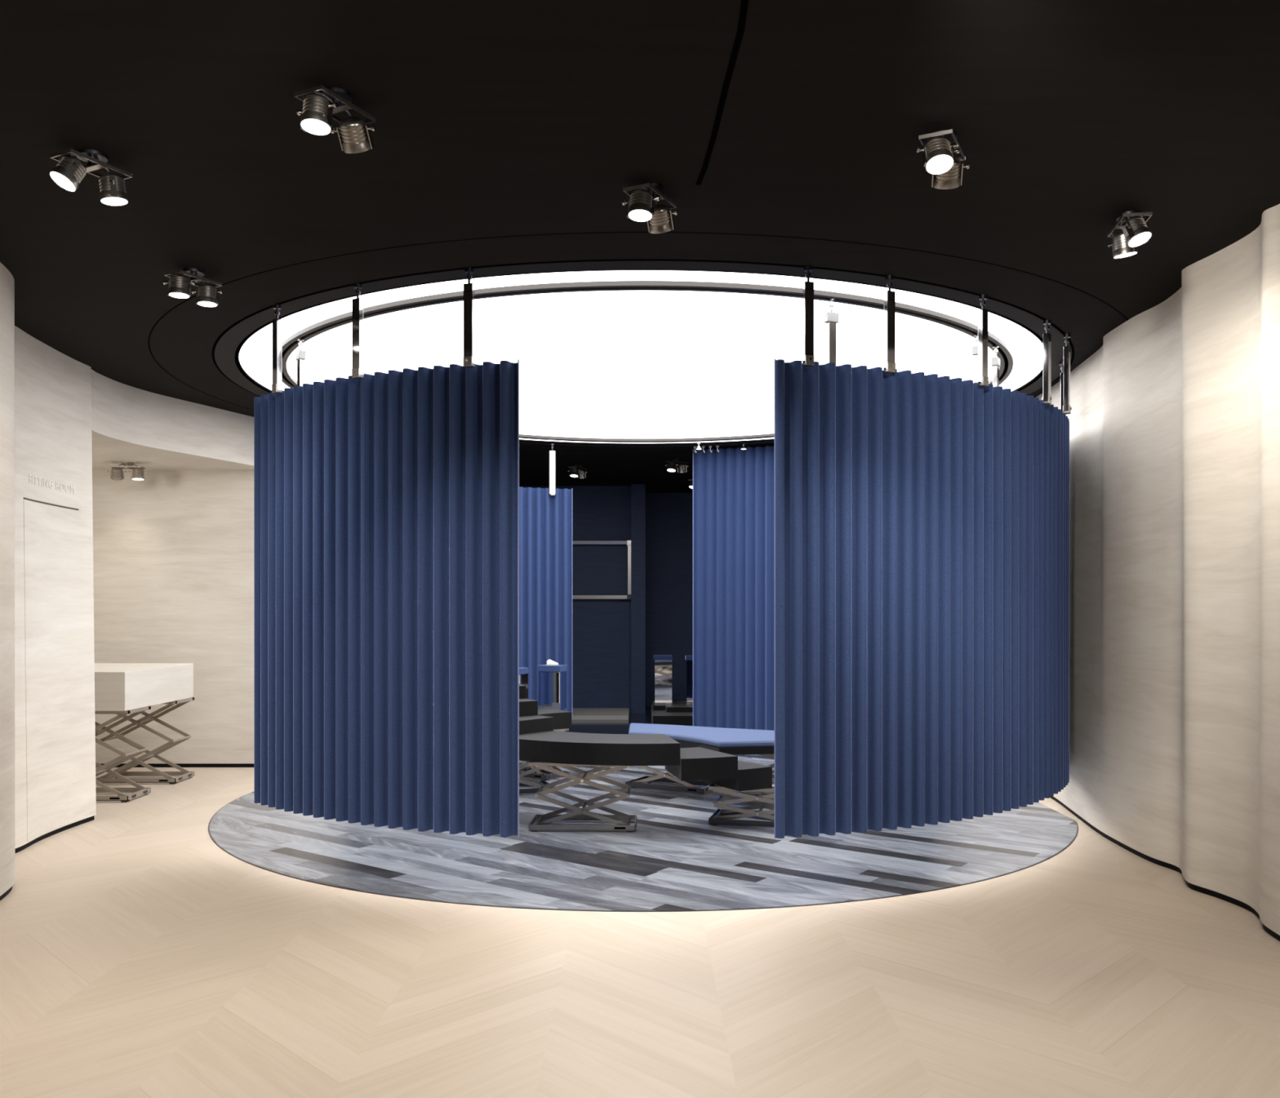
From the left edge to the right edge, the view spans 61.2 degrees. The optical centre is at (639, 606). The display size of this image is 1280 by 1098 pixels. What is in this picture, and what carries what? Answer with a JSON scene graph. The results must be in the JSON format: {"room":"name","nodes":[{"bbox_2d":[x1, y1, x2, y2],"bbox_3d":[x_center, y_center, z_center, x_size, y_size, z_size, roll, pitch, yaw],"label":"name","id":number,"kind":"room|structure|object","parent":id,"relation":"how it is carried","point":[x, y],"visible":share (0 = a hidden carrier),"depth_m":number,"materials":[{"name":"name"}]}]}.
{"room":"shop","nodes":[
{"label":"shop","id":0,"kind":"room"},
{"bbox_2d":[0,262,96,896],"bbox_3d":[-3.180,-0.121,1.625,0.807,2.978,11.235,0,0,-2],"label":"wall","id":1,"kind":"structure","parent":0,"point":[46,393],"depth_m":6.24,"materials":[{"name":"beige paint"}]},
{"bbox_2d":[0,815,94,900],"bbox_3d":[-3.180,1.383,1.560,0.679,0.034,11.109,0,0,-2],"label":"baseboard","id":2,"kind":"structure","parent":1,"relation":"attached to","point":[92,818],"depth_m":6.57,"materials":[{"name":"black"}]},
{"bbox_2d":[28,474,74,493],"bbox_3d":[-3.609,-0.750,6.640,0.013,0.049,0.612,0,0,-5],"label":"sign","id":3,"kind":"object","parent":1,"relation":"attached to","point":[43,481],"depth_m":6.58,"materials":[{"name":"white plastic"}]},
{"bbox_2d":[23,497,88,841],"bbox_3d":[-3.602,0.364,6.623,0.093,1.992,0.758,0,0,-3],"label":"door","id":4,"kind":"structure","parent":1,"relation":"in","point":[56,762],"depth_m":6.63,"materials":[{"name":"beige paint"}]},
{"bbox_2d":[90,368,253,467],"bbox_3d":[-3.536,-1.400,8.376,0.264,0.420,2.321,0,0,15],"label":"wall header","id":5,"kind":"structure","parent":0,"point":[122,413],"depth_m":8.23,"materials":[{"name":"beige paint"}]},
{"bbox_2d":[91,435,253,469],"bbox_3d":[-4.200,-1.226,8.250,2.100,0.068,2.500,0,0,0],"label":"ceiling","id":6,"kind":"structure","parent":0,"point":[105,453],"depth_m":8.80,"materials":[{"name":"beige paint"}]},
{"bbox_2d":[106,462,147,480],"bbox_3d":[-4.241,-1.116,8.955,0.308,0.152,0.120,0,0,-9],"label":"ceiling spotlight","id":7,"kind":"object","parent":6,"relation":"attached to","point":[116,471],"visible":1,"depth_m":8.93,"materials":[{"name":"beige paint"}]},
{"bbox_2d":[92,469,253,763],"bbox_3d":[-4.150,0.084,9.470,2.300,2.568,0.100,0,0,0],"label":"wall","id":8,"kind":"structure","parent":0,"point":[173,549],"depth_m":9.42,"materials":[{"name":"beige paint"}]},
{"bbox_2d":[95,763,253,767],"bbox_3d":[-4.150,1.384,9.467,2.300,0.032,0.105,0,0,0],"label":"baseboard","id":9,"kind":"structure","parent":8,"relation":"attached to","point":[153,765],"depth_m":9.42,"materials":[{"name":"black"}]},
{"bbox_2d":[519,485,631,711],"bbox_3d":[-1.657,-0.100,14.425,3.085,3.000,0.150,0,0,0],"label":"wall","id":10,"kind":"structure","parent":0,"point":[601,628],"depth_m":14.35,"materials":[{"name":"blue paint"}]},
{"bbox_2d":[572,540,631,599],"bbox_3d":[-0.840,-0.482,14.285,1.480,0.775,0.130,0,0,0],"label":"wall rail","id":11,"kind":"object","parent":10,"relation":"attached to","point":[628,543],"visible":0.51,"depth_m":14.23,"materials":[{"name":"grey metal"}]},
{"bbox_2d":[631,484,645,713],"bbox_3d":[-0.022,-0.100,14.360,0.185,3.000,0.480,0,0,0],"label":"column","id":12,"kind":"structure","parent":10,"relation":"attached to","point":[637,491],"depth_m":14.12,"materials":[{"name":"blue paint"}]},
{"bbox_2d":[0,0,1279,493],"bbox_3d":[-0.900,-1.725,6.200,10.200,0.250,20.400,0,0,0],"label":"ceiling","id":13,"kind":"structure","parent":0,"point":[494,117],"depth_m":3.77,"materials":[{"name":"black paint"}]},
{"bbox_2d":[49,148,132,206],"bbox_3d":[-1.946,-1.524,3.826,0.139,0.153,0.281,0,0,22],"label":"ceiling spotlight","id":14,"kind":"object","parent":13,"relation":"attached to","point":[69,171],"visible":1,"depth_m":3.80,"materials":[{"name":"grey metal"}]},
{"bbox_2d":[163,267,222,306],"bbox_3d":[-2.130,-1.531,5.159,0.136,0.138,0.256,0,0,27],"label":"ceiling spotlight","id":15,"kind":"object","parent":13,"relation":"attached to","point":[179,286],"visible":1,"depth_m":5.13,"materials":[{"name":"grey metal"}]},
{"bbox_2d":[271,303,282,394],"bbox_3d":[-1.925,-1.367,5.739,0.046,0.468,0.054,0,0,42],"label":"bar","id":16,"kind":"object","parent":13,"relation":"hanging from","point":[277,386],"visible":1,"depth_m":5.72,"materials":[{"name":"grey metal"}]},
{"bbox_2d":[293,84,375,153],"bbox_3d":[-0.945,-1.523,3.386,0.145,0.154,0.284,0,0,27],"label":"ceiling spotlight","id":17,"kind":"object","parent":13,"relation":"attached to","point":[318,108],"visible":1,"depth_m":3.35,"materials":[{"name":"grey metal"}]},
{"bbox_2d":[351,282,363,378],"bbox_3d":[-1.400,-1.367,5.364,0.046,0.468,0.054,0,0,29],"label":"bar","id":18,"kind":"object","parent":13,"relation":"hanging from","point":[357,303],"visible":1,"depth_m":5.35,"materials":[{"name":"grey metal"}]},
{"bbox_2d":[253,359,519,837],"bbox_3d":[-1.393,-0.038,5.511,1.810,2.264,0.197,0,0,30],"label":"curtain","id":19,"kind":"object","parent":18,"relation":"hanging from","point":[386,505],"visible":0.97,"depth_m":5.33,"materials":[{"name":"blue fabric"}]},
{"bbox_2d":[463,266,475,368],"bbox_3d":[-0.808,-1.367,5.115,0.046,0.468,0.054,0,0,17],"label":"bar","id":20,"kind":"object","parent":13,"relation":"hanging from","point":[468,288],"visible":1,"depth_m":5.10,"materials":[{"name":"grey metal"}]},
{"bbox_2d":[549,443,555,495],"bbox_3d":[-0.859,-1.345,10.590,0.055,0.513,0.054,0,0,-18],"label":"bar","id":21,"kind":"object","parent":13,"relation":"hanging from","point":[552,453],"visible":1,"depth_m":10.57,"materials":[{"name":"white plastic"}]},
{"bbox_2d":[519,486,572,717],"bbox_3d":[-1.253,-0.038,10.449,1.268,2.264,0.123,0,0,-27],"label":"curtain","id":22,"kind":"object","parent":21,"relation":"hanging from","point":[545,520],"visible":0.3,"depth_m":10.62,"materials":[{"name":"blue fabric"}]},
{"bbox_2d":[568,464,587,478],"bbox_3d":[-0.699,-1.526,12.202,0.145,0.148,0.279,0,0,27],"label":"ceiling spotlight","id":23,"kind":"object","parent":13,"relation":"attached to","point":[575,470],"visible":1,"depth_m":12.15,"materials":[{"name":"grey metal"}]},
{"bbox_2d":[147,231,1128,452],"bbox_3d":[0.020,-1.605,7.910,6.586,0.011,6.586,0,0,0],"label":"trim","id":24,"kind":"structure","parent":13,"relation":"attached to","point":[161,317],"depth_m":4.93,"materials":[{"name":"black metal"}]},
{"bbox_2d":[239,270,1043,443],"bbox_3d":[0.020,-1.619,7.910,5.540,0.062,5.540,0,0,0],"label":"ceiling light","id":25,"kind":"object","parent":13,"relation":"attached to","point":[614,356],"visible":0.57,"depth_m":6.64,"materials":[{"name":"white plastic"}]},
{"bbox_2d":[295,337,306,386],"bbox_3d":[-2.014,-1.325,6.423,0.040,0.551,0.068,0,0,-36],"label":"bar","id":26,"kind":"object","parent":25,"relation":"hanging from","point":[300,355],"visible":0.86,"depth_m":6.41,"materials":[{"name":"silver metal"}]},
{"bbox_2d":[823,297,839,365],"bbox_3d":[0.988,-1.325,5.583,0.068,0.551,0.040,0,0,-23],"label":"bar","id":27,"kind":"object","parent":25,"relation":"hanging from","point":[830,318],"visible":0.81,"depth_m":5.57,"materials":[{"name":"silver metal"}]},
{"bbox_2d":[972,332,977,382],"bbox_3d":[1.968,-1.325,6.311,0.040,0.551,0.068,0,0,39],"label":"bar","id":28,"kind":"object","parent":25,"relation":"hanging from","point":[975,348],"visible":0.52,"depth_m":6.29,"materials":[{"name":"silver metal"}]},
{"bbox_2d":[991,343,999,386],"bbox_3d":[2.170,-1.325,6.595,0.040,0.551,0.068,0,0,31],"label":"bar","id":29,"kind":"object","parent":25,"relation":"hanging from","point":[995,362],"visible":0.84,"depth_m":6.58,"materials":[{"name":"silver metal"}]},
{"bbox_2d":[212,258,1074,447],"bbox_3d":[0.020,-1.603,7.910,5.830,0.014,5.830,0,0,0],"label":"trim","id":30,"kind":"structure","parent":13,"relation":"attached to","point":[225,348],"depth_m":5.48,"materials":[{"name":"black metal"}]},
{"bbox_2d":[622,182,677,233],"bbox_3d":[0.043,-1.523,4.136,0.145,0.154,0.284,0,0,27],"label":"ceiling spotlight","id":31,"kind":"object","parent":13,"relation":"attached to","point":[641,207],"visible":1,"depth_m":4.07,"materials":[{"name":"grey metal"}]},
{"bbox_2d":[665,457,688,472],"bbox_3d":[0.401,-1.526,11.700,0.278,0.148,0.144,0,0,-41],"label":"ceiling spotlight","id":32,"kind":"object","parent":13,"relation":"attached to","point":[672,466],"visible":1,"depth_m":11.66,"materials":[{"name":"grey metal"}]},
{"bbox_2d":[688,477,693,488],"bbox_3d":[0.703,-1.525,13.399,0.152,0.150,0.283,0,0,22],"label":"ceiling spotlight","id":33,"kind":"object","parent":13,"relation":"attached to","point":[691,486],"visible":0.16,"depth_m":13.30,"materials":[{"name":"grey metal"}]},
{"bbox_2d":[696,443,701,449],"bbox_3d":[0.577,-1.571,10.600,0.052,0.058,0.052,0,0,0],"label":"recessed light","id":34,"kind":"object","parent":13,"relation":"in","point":[699,447],"visible":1,"depth_m":10.59,"materials":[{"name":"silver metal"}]},
{"bbox_2d":[695,0,748,184],"bbox_3d":[0.250,-1.599,3.350,0.080,0.001,1.500,0,0,0],"label":"trim","id":35,"kind":"structure","parent":13,"relation":"attached to","point":[744,5],"depth_m":3.31,"materials":[{"name":"black metal"}]},
{"bbox_2d":[693,445,774,730],"bbox_3d":[1.262,-0.123,10.600,1.570,2.954,0.193,0,0,23],"label":"curtain","id":36,"kind":"object","parent":13,"relation":"hanging from","point":[734,488],"visible":0.41,"depth_m":10.79,"materials":[{"name":"blue fabric"}]},
{"bbox_2d":[741,443,746,449],"bbox_3d":[1.016,-1.571,10.600,0.052,0.058,0.052,0,0,0],"label":"recessed light","id":37,"kind":"object","parent":13,"relation":"in","point":[744,447],"visible":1,"depth_m":10.59,"materials":[{"name":"silver metal"}]},
{"bbox_2d":[802,265,813,366],"bbox_3d":[0.792,-1.367,5.089,0.046,0.468,0.054,0,0,-15],"label":"bar","id":38,"kind":"object","parent":13,"relation":"hanging from","point":[807,286],"visible":1,"depth_m":5.07,"materials":[{"name":"grey metal"}]},
{"bbox_2d":[883,275,895,373],"bbox_3d":[1.209,-1.367,5.237,0.046,0.468,0.054,0,0,-24],"label":"bar","id":39,"kind":"object","parent":13,"relation":"hanging from","point":[889,365],"visible":1,"depth_m":5.22,"materials":[{"name":"grey metal"}]},
{"bbox_2d":[915,128,969,189],"bbox_3d":[1.030,-1.523,3.685,0.144,0.154,0.290,0,0,31],"label":"ceiling spotlight","id":40,"kind":"object","parent":13,"relation":"attached to","point":[939,159],"visible":1,"depth_m":3.60,"materials":[{"name":"grey metal"}]},
{"bbox_2d":[977,294,988,386],"bbox_3d":[1.764,-1.367,5.562,0.046,0.468,0.054,0,0,-37],"label":"bar","id":41,"kind":"object","parent":13,"relation":"hanging from","point":[982,379],"visible":1,"depth_m":5.55,"materials":[{"name":"grey metal"}]},
{"bbox_2d":[1041,319,1052,404],"bbox_3d":[2.276,-1.367,6.049,0.054,0.468,0.046,0,0,39],"label":"bar","id":42,"kind":"object","parent":13,"relation":"hanging from","point":[1046,398],"visible":1,"depth_m":6.04,"materials":[{"name":"grey metal"}]},
{"bbox_2d":[1059,361,1063,411],"bbox_3d":[2.763,-1.385,7.072,0.054,0.431,0.046,0,0,17],"label":"bar","id":43,"kind":"object","parent":13,"relation":"hanging from","point":[1061,375],"visible":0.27,"depth_m":7.05,"materials":[{"name":"grey metal"}]},
{"bbox_2d":[1062,333,1071,414],"bbox_3d":[2.506,-1.367,6.350,0.054,0.468,0.046,0,0,32],"label":"bar","id":44,"kind":"object","parent":13,"relation":"hanging from","point":[1067,408],"visible":1,"depth_m":6.33,"materials":[{"name":"grey metal"}]},
{"bbox_2d":[774,358,1069,838],"bbox_3d":[1.945,-0.038,6.125,0.555,2.264,3.284,0,0,43],"label":"curtain","id":45,"kind":"object","parent":44,"relation":"hanging from","point":[922,522],"visible":0.97,"depth_m":5.36,"materials":[{"name":"blue fabric"}]},
{"bbox_2d":[1107,210,1152,258],"bbox_3d":[2.002,-1.524,4.421,0.117,0.151,0.283,0,0,11],"label":"ceiling spotlight","id":46,"kind":"object","parent":13,"relation":"attached to","point":[1135,232],"visible":1,"depth_m":4.34,"materials":[{"name":"grey metal"}]},
{"bbox_2d":[0,706,1279,1097],"bbox_3d":[-0.900,1.458,6.200,10.200,0.124,20.400,0,0,0],"label":"floor","id":47,"kind":"structure","parent":0,"point":[140,957],"depth_m":4.27,"materials":[{"name":"beige wood"}]},
{"bbox_2d":[94,706,151,802],"bbox_3d":[-3.973,1.073,7.900,0.644,0.655,0.366,0,0,0],"label":"scissor lift","id":48,"kind":"object","parent":47,"relation":"on","point":[140,790],"visible":0.58,"depth_m":7.96,"materials":[{"name":"beige paint"}]},
{"bbox_2d":[94,662,193,711],"bbox_3d":[-4.258,0.605,8.290,1.185,0.280,1.180,0,0,0],"label":"table top","id":49,"kind":"structure","parent":48,"relation":"on","point":[118,686],"depth_m":8.05,"materials":[{"name":"beige paint"}]},
{"bbox_2d":[95,697,194,784],"bbox_3d":[-3.973,1.073,8.690,0.644,0.655,0.366,0,0,0],"label":"scissor lift","id":50,"kind":"object","parent":47,"relation":"on","point":[184,774],"visible":0.76,"depth_m":8.55,"materials":[{"name":"beige paint"}]},
{"bbox_2d":[519,760,555,794],"bbox_3d":[-0.998,1.198,8.151,0.664,0.405,0.346,0,0,-20],"label":"scissor lift","id":51,"kind":"object","parent":47,"relation":"on","point":[523,781],"visible":0.07,"depth_m":8.07,"materials":[{"name":"grey metal"}]},
{"bbox_2d":[519,728,568,780],"bbox_3d":[-0.859,1.198,8.919,0.504,0.405,0.266,0,0,40],"label":"scissor lift","id":52,"kind":"object","parent":47,"relation":"on","point":[543,776],"visible":0.26,"depth_m":8.78,"materials":[{"name":"grey metal"}]},
{"bbox_2d":[537,708,571,729],"bbox_3d":[-0.894,0.927,8.820,0.699,0.135,0.449,0,0,-44],"label":"step","id":53,"kind":"structure","parent":52,"relation":"on","point":[562,718],"depth_m":8.79,"materials":[{"name":"black laminate"}]},
{"bbox_2d":[519,667,528,698],"bbox_3d":[-1.016,0.680,8.822,0.156,0.360,0.160,0,0,20],"label":"pedestal","id":54,"kind":"object","parent":53,"relation":"on","point":[523,672],"visible":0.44,"depth_m":8.81,"materials":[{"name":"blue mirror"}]},
{"bbox_2d":[537,664,566,709],"bbox_3d":[-0.743,0.677,9.127,0.211,0.365,0.150,0,0,20],"label":"pedestal","id":55,"kind":"object","parent":53,"relation":"on","point":[552,678],"visible":0.98,"depth_m":9.07,"materials":[{"name":"blue mirror"}]},
{"bbox_2d":[546,659,559,665],"bbox_3d":[-0.737,0.469,9.120,0.107,0.051,0.044,0,0,0],"label":"shoe","id":56,"kind":"object","parent":55,"relation":"on","point":[549,662],"visible":1,"depth_m":9.11,"materials":[{"name":"beige leather"}]},
{"bbox_2d":[528,761,637,831],"bbox_3d":[-0.353,1.183,6.860,0.664,0.435,0.346,0,0,1],"label":"scissor lift","id":57,"kind":"object","parent":47,"relation":"on","point":[543,820],"visible":0.84,"depth_m":6.72,"materials":[{"name":"silver metal"}]},
{"bbox_2d":[519,730,679,765],"bbox_3d":[-0.284,0.897,6.871,1.177,0.135,0.566,0,0,15],"label":"table top","id":58,"kind":"structure","parent":57,"relation":"on","point":[552,746],"depth_m":6.61,"materials":[{"name":"black laminate"}]},
{"bbox_2d":[519,715,553,734],"bbox_3d":[-0.811,0.853,7.140,0.484,0.225,0.255,0,0,-43],"label":"step","id":59,"kind":"structure","parent":58,"relation":"attached to","point":[537,723],"depth_m":7.13,"materials":[{"name":"black laminate"}]},
{"bbox_2d":[519,698,537,716],"bbox_3d":[-0.948,0.790,7.318,0.484,0.300,0.279,0,0,-32],"label":"step","id":60,"kind":"structure","parent":59,"relation":"attached to","point":[527,707],"depth_m":7.33,"materials":[{"name":"black laminate"}]},
{"bbox_2d":[519,684,525,698],"bbox_3d":[-1.062,0.750,7.566,0.488,0.400,0.375,0,0,-18],"label":"step","id":61,"kind":"structure","parent":60,"relation":"attached to","point":[522,687],"depth_m":7.51,"materials":[{"name":"black laminate"}]},
{"bbox_2d":[665,746,737,781],"bbox_3d":[0.355,0.993,6.852,0.375,0.135,0.488,0,0,-19],"label":"step","id":62,"kind":"structure","parent":58,"relation":"attached to","point":[698,763],"depth_m":6.64,"materials":[{"name":"black laminate"}]},
{"bbox_2d":[571,707,629,719],"bbox_3d":[-0.870,1.371,13.845,1.460,0.051,0.990,0,0,0],"label":"stage","id":63,"kind":"object","parent":47,"relation":"on","point":[578,713],"visible":0.43,"depth_m":13.56,"materials":[{"name":"grey stone"}]},
{"bbox_2d":[208,791,1078,911],"bbox_3d":[-0.043,1.404,7.910,5.777,0.012,5.904,0,0,0],"label":"trim","id":64,"kind":"structure","parent":47,"relation":"attached to","point":[1071,842],"depth_m":5.22,"materials":[{"name":"grey metal"}]},
{"bbox_2d":[625,765,719,794],"bbox_3d":[0.262,1.205,8.329,0.664,0.390,0.346,0,0,28],"label":"scissor lift","id":65,"kind":"object","parent":47,"relation":"on","point":[662,777],"visible":0.33,"depth_m":8.23,"materials":[{"name":"grey metal"}]},
{"bbox_2d":[628,723,774,755],"bbox_3d":[0.687,0.964,7.803,1.923,0.092,0.943,0,0,18],"label":"table top","id":66,"kind":"object","parent":65,"relation":"on","point":[733,741],"visible":0.57,"depth_m":7.68,"materials":[{"name":"blue fabric"}]},
{"bbox_2d":[651,704,693,724],"bbox_3d":[0.875,1.343,13.475,1.450,0.106,1.450,0,0,0],"label":"stage","id":67,"kind":"object","parent":47,"relation":"on","point":[659,717],"visible":0.29,"depth_m":12.75,"materials":[{"name":"black laminate"}]},
{"bbox_2d":[653,701,666,710],"bbox_3d":[0.242,1.260,13.775,0.155,0.060,0.650,0,0,0],"label":"stage","id":68,"kind":"object","parent":67,"relation":"on","point":[655,707],"visible":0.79,"depth_m":13.45,"materials":[{"name":"black laminate"}]},
{"bbox_2d":[653,654,672,705],"bbox_3d":[0.288,0.922,13.620,0.231,0.615,0.260,0,0,0],"label":"pedestal","id":69,"kind":"object","parent":68,"relation":"on","point":[663,663],"visible":1,"depth_m":13.50,"materials":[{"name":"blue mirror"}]},
{"bbox_2d":[666,701,693,712],"bbox_3d":[0.961,1.260,13.650,1.278,0.060,0.900,0,0,0],"label":"stage","id":70,"kind":"object","parent":67,"relation":"on","point":[677,706],"visible":0.14,"depth_m":13.20,"materials":[{"name":"black laminate"}]},
{"bbox_2d":[684,655,693,706],"bbox_3d":[0.686,0.922,13.520,0.236,0.615,0.260,0,0,0],"label":"pedestal","id":71,"kind":"object","parent":70,"relation":"on","point":[689,659],"visible":0.43,"depth_m":13.40,"materials":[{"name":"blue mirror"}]},
{"bbox_2d":[708,780,774,827],"bbox_3d":[0.782,1.273,6.989,0.624,0.254,0.346,0,0,14],"label":"scissor lift","id":72,"kind":"object","parent":47,"relation":"on","point":[726,814],"visible":0.56,"depth_m":6.88,"materials":[{"name":"grey metal"}]},
{"bbox_2d":[702,760,772,791],"bbox_3d":[0.598,1.077,6.965,0.267,0.135,0.484,0,0,-32],"label":"step","id":73,"kind":"structure","parent":72,"relation":"on","point":[751,776],"depth_m":6.78,"materials":[{"name":"black laminate"}]},
{"bbox_2d":[751,754,774,804],"bbox_3d":[1.122,1.205,7.750,0.664,0.390,0.306,0,0,0],"label":"scissor lift","id":74,"kind":"object","parent":47,"relation":"on","point":[771,756],"visible":0.02,"depth_m":7.62,"materials":[{"name":"silver metal"}]},
{"bbox_2d":[645,493,693,706],"bbox_3d":[1.635,-0.100,15.300,3.130,3.000,0.200,0,0,0],"label":"wall","id":75,"kind":"structure","parent":0,"point":[668,516],"depth_m":15.20,"materials":[{"name":"blue paint"}]},
{"bbox_2d":[1035,203,1279,935],"bbox_3d":[2.827,-0.121,3.600,0.694,2.978,15.200,0,0,0],"label":"wall","id":76,"kind":"structure","parent":0,"point":[1175,420],"depth_m":5.28,"materials":[{"name":"beige paint"}]},
{"bbox_2d":[1049,795,1279,941],"bbox_3d":[2.878,1.383,3.600,0.496,0.034,15.200,0,0,0],"label":"baseboard","id":77,"kind":"structure","parent":76,"relation":"attached to","point":[1197,888],"depth_m":5.72,"materials":[{"name":"black"}]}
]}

